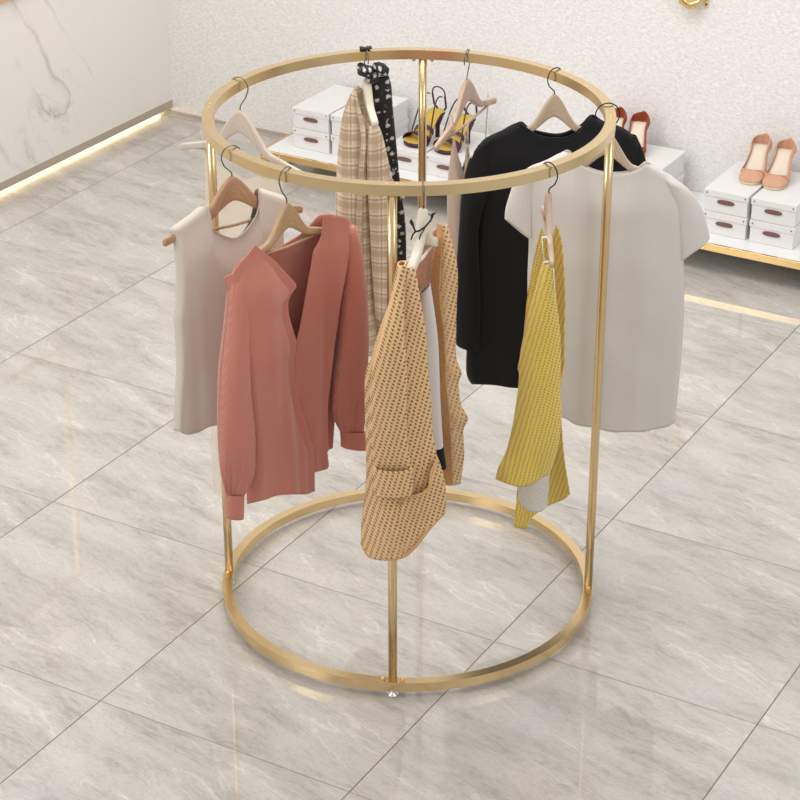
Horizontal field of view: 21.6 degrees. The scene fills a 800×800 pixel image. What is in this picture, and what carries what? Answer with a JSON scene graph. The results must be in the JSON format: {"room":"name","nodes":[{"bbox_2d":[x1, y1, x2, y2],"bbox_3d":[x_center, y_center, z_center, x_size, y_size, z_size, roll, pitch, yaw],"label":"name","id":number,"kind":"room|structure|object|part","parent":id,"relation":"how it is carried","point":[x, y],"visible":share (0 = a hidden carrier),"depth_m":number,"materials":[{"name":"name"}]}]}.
{"room":"clothing store","nodes":[
{"label":"clothing store","id":0,"kind":"room"},
{"bbox_2d":[0,0,171,182],"bbox_3d":[-2.912,-1.087,5.653,0.120,2.900,7.460,15,31,26],"label":"wall","id":1,"kind":"structure","parent":0,"point":[72,72],"depth_m":8.48,"materials":[{"name":"stone"}]},
{"bbox_2d":[0,100,172,190],"bbox_3d":[-2.890,0.168,6.281,0.071,0.034,7.460,15,31,26],"label":"baseboard","id":2,"kind":"structure","parent":1,"relation":"attached to","point":[112,132],"depth_m":8.66,"materials":[{"name":"beige metal"}]},
{"bbox_2d":[0,112,799,799],"bbox_3d":[-0.305,0.914,4.984,6.145,0.050,7.460,15,31,26],"label":"floor","id":3,"kind":"structure","parent":0,"point":[126,673],"depth_m":5.78,"materials":[{"name":"tile"}]},
{"bbox_2d":[201,47,615,697],"bbox_3d":[0.021,-0.091,5.387,1.001,1.373,1.001,15,31,26],"label":"rack","id":4,"kind":"object","parent":3,"relation":"on","point":[215,142],"visible":0.9,"depth_m":5.29,"materials":[{"name":"gold metal"}]},
{"bbox_3d":[-0.466,-0.118,5.417,0.022,1.302,0.022,15,31,26],"label":"post","id":5,"kind":"part","parent":4,"relation":"part of","materials":[{"name":"gold metal"}]},
{"bbox_2d":[162,145,302,245],"bbox_3d":[-0.391,-0.496,4.886,0.376,0.210,0.015,-17,32,-30],"label":"clothes hanger","id":6,"kind":"object","parent":4,"relation":"hanging from","point":[233,188],"visible":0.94,"depth_m":4.88,"materials":[{"name":"brown wood"}]},
{"bbox_2d":[168,188,285,434],"bbox_3d":[-0.407,-0.206,5.021,0.333,0.606,0.074,-16,31,-28],"label":"tank","id":7,"kind":"object","parent":6,"relation":"hanging from","point":[204,256],"visible":0.56,"depth_m":4.95,"materials":[{"name":"beige fabric"}]},
{"bbox_3d":[-0.391,-0.462,4.904,0.376,0.133,0.015,-17,32,-30],"label":"arm","id":8,"kind":"part","parent":6,"relation":"part of","materials":[{"name":"brown wood"}]},
{"bbox_2d":[180,76,301,170],"bbox_3d":[-0.406,-0.711,5.334,0.400,0.234,0.015,17,31,29],"label":"clothes hanger","id":9,"kind":"object","parent":4,"relation":"hanging from","point":[239,122],"visible":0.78,"depth_m":5.33,"materials":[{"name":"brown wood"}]},
{"bbox_3d":[-0.406,-0.671,5.354,0.400,0.146,0.015,17,31,29],"label":"arm","id":10,"kind":"part","parent":9,"relation":"part of","materials":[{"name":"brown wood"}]},
{"bbox_2d":[258,166,321,254],"bbox_3d":[-0.257,-0.434,4.760,0.015,0.204,0.270,24,35,38],"label":"clothes hanger","id":11,"kind":"object","parent":4,"relation":"hanging from","point":[288,217],"visible":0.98,"depth_m":4.76,"materials":[{"name":"brown wood"}]},
{"bbox_3d":[-0.257,-0.396,4.780,0.015,0.116,0.270,24,35,38],"label":"arm","id":12,"kind":"part","parent":11,"relation":"part of","materials":[{"name":"brown wood"}]},
{"bbox_2d":[217,214,368,519],"bbox_3d":[-0.255,-0.087,4.932,0.447,0.709,0.101,-24,35,-38],"label":"cardigan","id":13,"kind":"object","parent":11,"relation":"hanging from","point":[294,354],"visible":1,"depth_m":4.90,"materials":[{"name":"pink fabric"}]},
{"bbox_3d":[-0.291,-0.050,4.872,0.227,0.690,0.050,-16,31,-28],"label":"panel","id":14,"kind":"part","parent":13,"relation":"part of","materials":[{"name":"pink fabric"}]},
{"bbox_3d":[-0.253,-0.108,4.981,0.357,0.676,0.027,-21,34,-35],"label":"panel","id":15,"kind":"part","parent":13,"relation":"part of","materials":[{"name":"pink fabric"}]},
{"bbox_3d":[-0.189,-0.128,4.959,0.221,0.660,0.041,-22,34,-36],"label":"panel","id":16,"kind":"part","parent":13,"relation":"part of","materials":[{"name":"pink fabric"}]},
{"bbox_2d":[361,49,377,126],"bbox_3d":[-0.089,-0.842,5.536,0.024,0.185,0.200,-6,28,-12],"label":"clothes hanger","id":17,"kind":"object","parent":4,"relation":"hanging from","point":[366,87],"visible":0.83,"depth_m":5.52,"materials":[{"name":"beige wood"}]},
{"bbox_2d":[335,85,390,355],"bbox_3d":[-0.099,-0.470,5.665,0.148,0.804,0.112,-3,27,-5],"label":"plaid shirt","id":18,"kind":"object","parent":17,"relation":"hanging from","point":[362,154],"visible":0.59,"depth_m":5.58,"materials":[{"name":"fabric"}]},
{"bbox_3d":[-0.102,-0.479,5.702,0.144,0.786,0.035,0,27,1],"label":"panel","id":19,"kind":"part","parent":18,"relation":"part of","materials":[{"name":"fabric"}]},
{"bbox_3d":[-0.089,-0.805,5.555,0.024,0.101,0.200,-6,28,-12],"label":"arm","id":20,"kind":"part","parent":17,"relation":"part of","materials":[{"name":"beige wood"}]},
{"bbox_2d":[357,46,405,262],"bbox_3d":[-0.048,-0.601,5.662,0.134,0.736,0.058,-6,28,-12],"label":"scarf","id":21,"kind":"object","parent":4,"relation":"hanging from","point":[381,86],"visible":0.76,"depth_m":5.59,"materials":[{"name":"black fabric"}]},
{"bbox_3d":[-0.018,0.122,4.949,0.022,1.302,0.022,15,31,26],"label":"post","id":22,"kind":"part","parent":4,"relation":"part of","materials":[{"name":"gold metal"}]},
{"bbox_2d":[406,180,438,275],"bbox_3d":[0.051,-0.398,4.682,0.024,0.198,0.196,8,28,16],"label":"clothes hanger","id":23,"kind":"object","parent":4,"relation":"hanging from","point":[427,238],"visible":0.97,"depth_m":4.67,"materials":[{"name":"beige wood"}]},
{"bbox_2d":[360,223,467,560],"bbox_3d":[0.071,-0.033,4.891,0.184,0.768,0.438,15,31,26],"label":"cardigan","id":24,"kind":"object","parent":23,"relation":"hanging from","point":[401,463],"visible":0.96,"depth_m":4.81,"materials":[{"name":"beige fabric"}]},
{"bbox_3d":[-0.001,0.011,4.816,0.181,0.711,0.027,0,27,0],"label":"panel","id":25,"kind":"part","parent":24,"relation":"part of","materials":[{"name":"beige fabric"}]},
{"bbox_3d":[0.008,0.042,4.773,0.202,0.738,0.064,0,27,0],"label":"panel","id":26,"kind":"part","parent":24,"relation":"part of","materials":[{"name":"beige fabric"}]},
{"bbox_3d":[0.051,0.182,4.819,0.089,0.085,0.030,-10,29,-18],"label":"pocket trim","id":27,"kind":"part","parent":24,"relation":"part of","materials":[{"name":"beige fabric"}]},
{"bbox_3d":[0.066,-0.057,4.975,0.006,0.714,0.300,9,28,17],"label":"panel","id":28,"kind":"part","parent":24,"relation":"part of","materials":[{"name":"beige fabric"}]},
{"bbox_2d":[420,283,445,469],"bbox_3d":[0.074,-0.053,4.892,0.075,0.478,0.046,1,27,2],"label":"shirt","id":29,"kind":"object","parent":24,"relation":"attached to","point":[426,297],"visible":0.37,"depth_m":4.86,"materials":[{"name":"white fabric"}]},
{"bbox_3d":[0.118,-0.096,4.932,0.090,0.688,0.023,0,27,0],"label":"panel","id":30,"kind":"part","parent":24,"relation":"part of","materials":[{"name":"beige fabric"}]},
{"bbox_2d":[409,212,436,239],"bbox_3d":[0.051,-0.383,4.654,0.061,0.074,0.008,-1,27,-1],"label":"ribbon","id":31,"kind":"object","parent":23,"relation":"attached to","point":[411,222],"visible":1,"depth_m":4.65,"materials":[{"name":"black fabric"}]},
{"bbox_3d":[0.060,-0.321,5.815,0.022,1.302,0.022,15,31,26],"label":"post","id":32,"kind":"part","parent":4,"relation":"part of","materials":[{"name":"gold metal"}]},
{"bbox_2d":[434,49,496,150],"bbox_3d":[0.176,-0.824,5.531,0.015,0.214,0.420,12,29,21],"label":"clothes hanger","id":33,"kind":"object","parent":4,"relation":"hanging from","point":[468,92],"visible":1,"depth_m":5.51,"materials":[{"name":"beige wood"}]},
{"bbox_2d":[447,92,488,322],"bbox_3d":[0.209,-0.508,5.661,0.074,0.633,0.278,12,29,22],"label":"camisole","id":34,"kind":"object","parent":33,"relation":"hanging from","point":[456,171],"visible":0.32,"depth_m":5.51,"materials":[{"name":"beige fabric"}]},
{"bbox_2d":[541,161,557,267],"bbox_3d":[0.339,-0.455,4.785,0.034,0.190,0.340,-2,27,-4],"label":"clothes hanger","id":35,"kind":"object","parent":4,"relation":"hanging from","point":[546,210],"visible":0.98,"depth_m":4.75,"materials":[{"name":"beige wood"}]},
{"bbox_2d":[495,225,569,528],"bbox_3d":[0.329,-0.016,4.981,0.145,0.877,0.272,9,28,16],"label":"knit top","id":36,"kind":"object","parent":35,"relation":"hanging from","point":[533,461],"visible":0.98,"depth_m":4.91,"materials":[{"name":"yellow fabric"}]},
{"bbox_3d":[0.304,-0.050,4.850,0.152,0.564,0.056,0,27,0],"label":"panel","id":37,"kind":"part","parent":36,"relation":"part of","materials":[{"name":"yellow fabric"}]},
{"bbox_3d":[0.335,-0.301,4.742,0.036,0.151,0.008,3,27,5],"label":"strap trim","id":38,"kind":"part","parent":36,"relation":"part of","materials":[{"name":"yellow fabric"}]},
{"bbox_3d":[0.339,-0.422,4.801,0.015,0.116,0.340,0,27,0],"label":"arm","id":39,"kind":"part","parent":35,"relation":"part of","materials":[{"name":"beige wood"}]},
{"bbox_2d":[527,67,580,131],"bbox_3d":[0.397,-0.761,5.394,0.270,0.200,0.031,-3,27,-7],"label":"clothes hanger","id":40,"kind":"object","parent":4,"relation":"hanging from","point":[554,106],"visible":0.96,"depth_m":5.40,"materials":[{"name":"beige wood"}]},
{"bbox_2d":[455,114,645,387],"bbox_3d":[0.415,-0.373,5.590,0.534,0.808,0.088,-1,27,-2],"label":"sweatshirt","id":41,"kind":"object","parent":40,"relation":"hanging from","point":[492,254],"visible":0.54,"depth_m":5.54,"materials":[{"name":"black fabric"}]},
{"bbox_3d":[0.397,-0.729,5.410,0.270,0.128,0.015,-1,27,-3],"label":"arm","id":42,"kind":"part","parent":40,"relation":"part of","materials":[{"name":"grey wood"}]},
{"bbox_3d":[0.507,-0.082,5.348,0.022,1.302,0.022,15,31,26],"label":"post","id":43,"kind":"part","parent":4,"relation":"part of","materials":[{"name":"gold metal"}]},
{"bbox_2d":[582,103,640,171],"bbox_3d":[0.508,-0.634,5.153,0.290,0.204,0.015,0,27,0],"label":"clothes hanger","id":44,"kind":"object","parent":4,"relation":"hanging from","point":[619,156],"visible":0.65,"depth_m":5.16,"materials":[{"name":"beige wood"}]},
{"bbox_2d":[505,150,709,431],"bbox_3d":[0.521,-0.258,5.347,0.517,0.801,0.078,-1,27,-1],"label":"shirt","id":45,"kind":"object","parent":44,"relation":"hanging from","point":[656,222],"visible":0.8,"depth_m":5.29,"materials":[{"name":"white fabric"}]},
{"bbox_3d":[0.508,-0.602,5.170,0.290,0.131,0.015,0,27,0],"label":"arm","id":46,"kind":"part","parent":44,"relation":"part of","materials":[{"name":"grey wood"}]},
{"bbox_2d":[260,132,799,269],"bbox_3d":[1.052,-0.646,7.844,3.467,0.121,0.458,15,31,26],"label":"shoe shelf","id":47,"kind":"object","parent":3,"relation":"on","point":[283,148],"visible":0.22,"depth_m":7.62,"materials":[{"name":"white laminate"}]},
{"bbox_3d":[-0.545,-0.938,8.443,0.035,0.094,0.012,15,31,26],"label":"leg","id":48,"kind":"part","parent":47,"relation":"part of","materials":[{"name":"gold metal"}]},
{"bbox_2d":[293,127,331,153],"bbox_3d":[-0.276,-1.102,8.510,0.171,0.084,0.326,15,31,26],"label":"shoe box","id":49,"kind":"object","parent":47,"relation":"on","point":[303,138],"visible":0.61,"depth_m":8.38,"materials":[{"name":"white cardboard"}]},
{"bbox_3d":[-0.357,-1.040,8.386,0.066,0.019,0.004,15,31,26],"label":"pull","id":50,"kind":"part","parent":49,"relation":"part of","materials":[{"name":"brown leather"}]},
{"bbox_3d":[-0.276,-1.128,8.497,0.171,0.025,0.325,15,31,26],"label":"lid","id":51,"kind":"part","parent":49,"relation":"part of","materials":[{"name":"white cardboard"}]},
{"bbox_2d":[292,85,352,133],"bbox_3d":[-0.276,-1.177,8.471,0.171,0.084,0.326,15,31,26],"label":"shoe box","id":52,"kind":"object","parent":49,"relation":"on","point":[314,113],"visible":0.8,"depth_m":8.37,"materials":[{"name":"white cardboard"}]},
{"bbox_3d":[-0.356,-1.115,8.347,0.066,0.019,0.004,15,31,26],"label":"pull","id":53,"kind":"part","parent":52,"relation":"part of","materials":[{"name":"brown leather"}]},
{"bbox_2d":[331,118,408,155],"bbox_3d":[-0.120,-1.061,8.430,0.171,0.084,0.326,15,31,26],"label":"shoe box","id":54,"kind":"object","parent":47,"relation":"on","point":[401,128],"visible":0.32,"depth_m":8.44,"materials":[{"name":"white cardboard"}]},
{"bbox_2d":[331,95,408,135],"bbox_3d":[-0.120,-1.136,8.391,0.171,0.084,0.326,15,31,26],"label":"shoe box","id":55,"kind":"object","parent":54,"relation":"on","point":[400,104],"visible":0.37,"depth_m":8.40,"materials":[{"name":"white cardboard"}]},
{"bbox_3d":[-0.120,-1.163,8.378,0.171,0.025,0.325,15,31,26],"label":"lid","id":56,"kind":"part","parent":55,"relation":"part of","materials":[{"name":"white cardboard"}]},
{"bbox_3d":[-0.120,-1.087,8.417,0.171,0.025,0.325,15,31,26],"label":"lid","id":57,"kind":"part","parent":54,"relation":"part of","materials":[{"name":"white cardboard"}]},
{"bbox_2d":[396,125,446,171],"bbox_3d":[0.096,-1.004,8.319,0.171,0.084,0.326,15,31,26],"label":"shoe box","id":58,"kind":"object","parent":47,"relation":"on","point":[407,156],"visible":0.13,"depth_m":8.20,"materials":[{"name":"white cardboard"}]},
{"bbox_3d":[0.016,-0.941,8.194,0.066,0.019,0.004,15,31,26],"label":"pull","id":59,"kind":"part","parent":58,"relation":"part of","materials":[{"name":"brown leather"}]},
{"bbox_2d":[402,86,446,147],"bbox_3d":[0.099,-1.114,8.213,0.110,0.206,0.191,24,35,38],"label":"sandal","id":60,"kind":"object","parent":58,"relation":"on","point":[435,116],"visible":0.79,"depth_m":8.23,"materials":[{"name":"leather"}]},
{"bbox_2d":[426,131,490,177],"bbox_3d":[0.252,-0.962,8.238,0.171,0.084,0.326,15,31,26],"label":"shoe box","id":61,"kind":"object","parent":47,"relation":"on","point":[437,164],"visible":0.48,"depth_m":8.14,"materials":[{"name":"white cardboard"}]},
{"bbox_3d":[0.172,-0.900,8.114,0.066,0.019,0.004,15,31,26],"label":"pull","id":62,"kind":"part","parent":61,"relation":"part of","materials":[{"name":"brown leather"}]},
{"bbox_2d":[433,98,477,154],"bbox_3d":[0.218,-1.080,8.146,0.110,0.206,0.191,24,35,38],"label":"sandal","id":63,"kind":"object","parent":61,"relation":"on","point":[445,149],"visible":0.46,"depth_m":8.15,"materials":[{"name":"leather"}]},
{"bbox_2d":[676,172,684,183],"bbox_3d":[0.927,-0.784,7.891,0.171,0.084,0.326,15,31,26],"label":"shoe box","id":64,"kind":"object","parent":47,"relation":"on","point":[680,177],"visible":0.12,"depth_m":7.94,"materials":[{"name":"white cardboard"}]},
{"bbox_2d":[645,144,685,177],"bbox_3d":[0.927,-0.860,7.852,0.171,0.084,0.326,15,31,26],"label":"shoe box","id":65,"kind":"object","parent":64,"relation":"on","point":[669,160],"visible":0.23,"depth_m":7.88,"materials":[{"name":"white cardboard"}]},
{"bbox_2d":[629,111,649,154],"bbox_3d":[0.886,-0.992,7.867,0.096,0.135,0.202,8,28,16],"label":"shoe","id":66,"kind":"object","parent":65,"relation":"on","point":[639,125],"visible":0.54,"depth_m":7.90,"materials":[{"name":"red leather"}]},
{"bbox_2d":[703,210,750,239],"bbox_3d":[1.256,-0.697,7.722,0.171,0.084,0.326,15,31,26],"label":"shoe box","id":67,"kind":"object","parent":47,"relation":"on","point":[737,227],"visible":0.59,"depth_m":7.59,"materials":[{"name":"white cardboard"}]},
{"bbox_3d":[1.176,-0.635,7.598,0.066,0.019,0.004,15,31,26],"label":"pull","id":68,"kind":"part","parent":67,"relation":"part of","materials":[{"name":"brown leather"}]},
{"bbox_3d":[1.256,-0.724,7.709,0.171,0.025,0.325,15,31,26],"label":"lid","id":69,"kind":"part","parent":67,"relation":"part of","materials":[{"name":"white cardboard"}]},
{"bbox_2d":[704,161,768,217],"bbox_3d":[1.256,-0.773,7.683,0.171,0.084,0.326,15,31,26],"label":"shoe box","id":70,"kind":"object","parent":67,"relation":"on","point":[726,194],"visible":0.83,"depth_m":7.57,"materials":[{"name":"white cardboard"}]},
{"bbox_3d":[1.176,-0.711,7.559,0.066,0.019,0.004,15,31,26],"label":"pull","id":71,"kind":"part","parent":70,"relation":"part of","materials":[{"name":"brown leather"}]},
{"bbox_2d":[739,133,771,184],"bbox_3d":[1.302,-0.882,7.654,0.096,0.135,0.202,11,29,20],"label":"shoe","id":72,"kind":"object","parent":70,"relation":"on","point":[754,168],"visible":1,"depth_m":7.67,"materials":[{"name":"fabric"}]},
{"bbox_2d":[749,219,799,249],"bbox_3d":[1.413,-0.656,7.641,0.171,0.084,0.326,15,31,26],"label":"shoe box","id":73,"kind":"object","parent":47,"relation":"on","point":[762,232],"visible":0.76,"depth_m":7.51,"materials":[{"name":"white cardboard"}]},
{"bbox_3d":[1.332,-0.594,7.517,0.066,0.019,0.004,15,31,26],"label":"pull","id":74,"kind":"part","parent":73,"relation":"part of","materials":[{"name":"brown leather"}]},
{"bbox_3d":[1.413,-0.682,7.628,0.171,0.025,0.325,15,31,26],"label":"lid","id":75,"kind":"part","parent":73,"relation":"part of","materials":[{"name":"white cardboard"}]},
{"bbox_2d":[751,171,799,227],"bbox_3d":[1.413,-0.732,7.602,0.171,0.084,0.326,15,31,26],"label":"shoe box","id":76,"kind":"object","parent":73,"relation":"on","point":[780,207],"visible":0.84,"depth_m":7.49,"materials":[{"name":"white cardboard"}]},
{"bbox_3d":[1.332,-0.669,7.478,0.066,0.019,0.004,15,31,26],"label":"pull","id":77,"kind":"part","parent":76,"relation":"part of","materials":[{"name":"brown leather"}]},
{"bbox_2d":[762,138,796,189],"bbox_3d":[1.380,-0.859,7.608,0.096,0.135,0.202,12,29,22],"label":"shoe","id":78,"kind":"object","parent":76,"relation":"on","point":[777,176],"visible":1,"depth_m":7.62,"materials":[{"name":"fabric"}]},
{"bbox_3d":[0.765,-0.827,7.974,0.171,0.084,0.326,15,31,26],"label":"shoe box","id":79,"kind":"object","parent":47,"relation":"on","visible":0},
{"bbox_3d":[0.765,-0.902,7.935,0.171,0.084,0.326,15,31,26],"label":"shoe box","id":80,"kind":"object","parent":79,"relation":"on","visible":0},
{"bbox_2d":[615,106,626,127],"bbox_3d":[0.805,-1.013,7.909,0.096,0.135,0.202,7,28,14],"label":"shoe","id":81,"kind":"object","parent":80,"relation":"on","point":[623,116],"visible":0.21,"depth_m":7.95,"materials":[{"name":"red leather"}]},
{"bbox_2d":[167,0,799,192],"bbox_3d":[1.589,-1.867,7.236,6.145,2.950,0.100,15,31,26],"label":"wall","id":82,"kind":"structure","parent":0,"point":[711,80],"depth_m":8.12,"materials":[{"name":"white paint"}]},
{"bbox_2d":[164,110,287,136],"bbox_3d":[-0.703,-1.181,9.005,0.775,0.014,0.008,15,31,26],"label":"baseboard","id":83,"kind":"structure","parent":82,"relation":"attached to","point":[166,111],"depth_m":9.04,"materials":[{"name":"beige stone"}]},
{"bbox_2d":[679,0,708,9],"bbox_3d":[1.070,-1.505,7.643,0.119,0.166,0.043,4,27,7],"label":"wall bracket","id":84,"kind":"object","parent":82,"relation":"attached to","point":[689,4],"visible":1,"depth_m":7.66,"materials":[{"name":"gold metal"}]}
]}

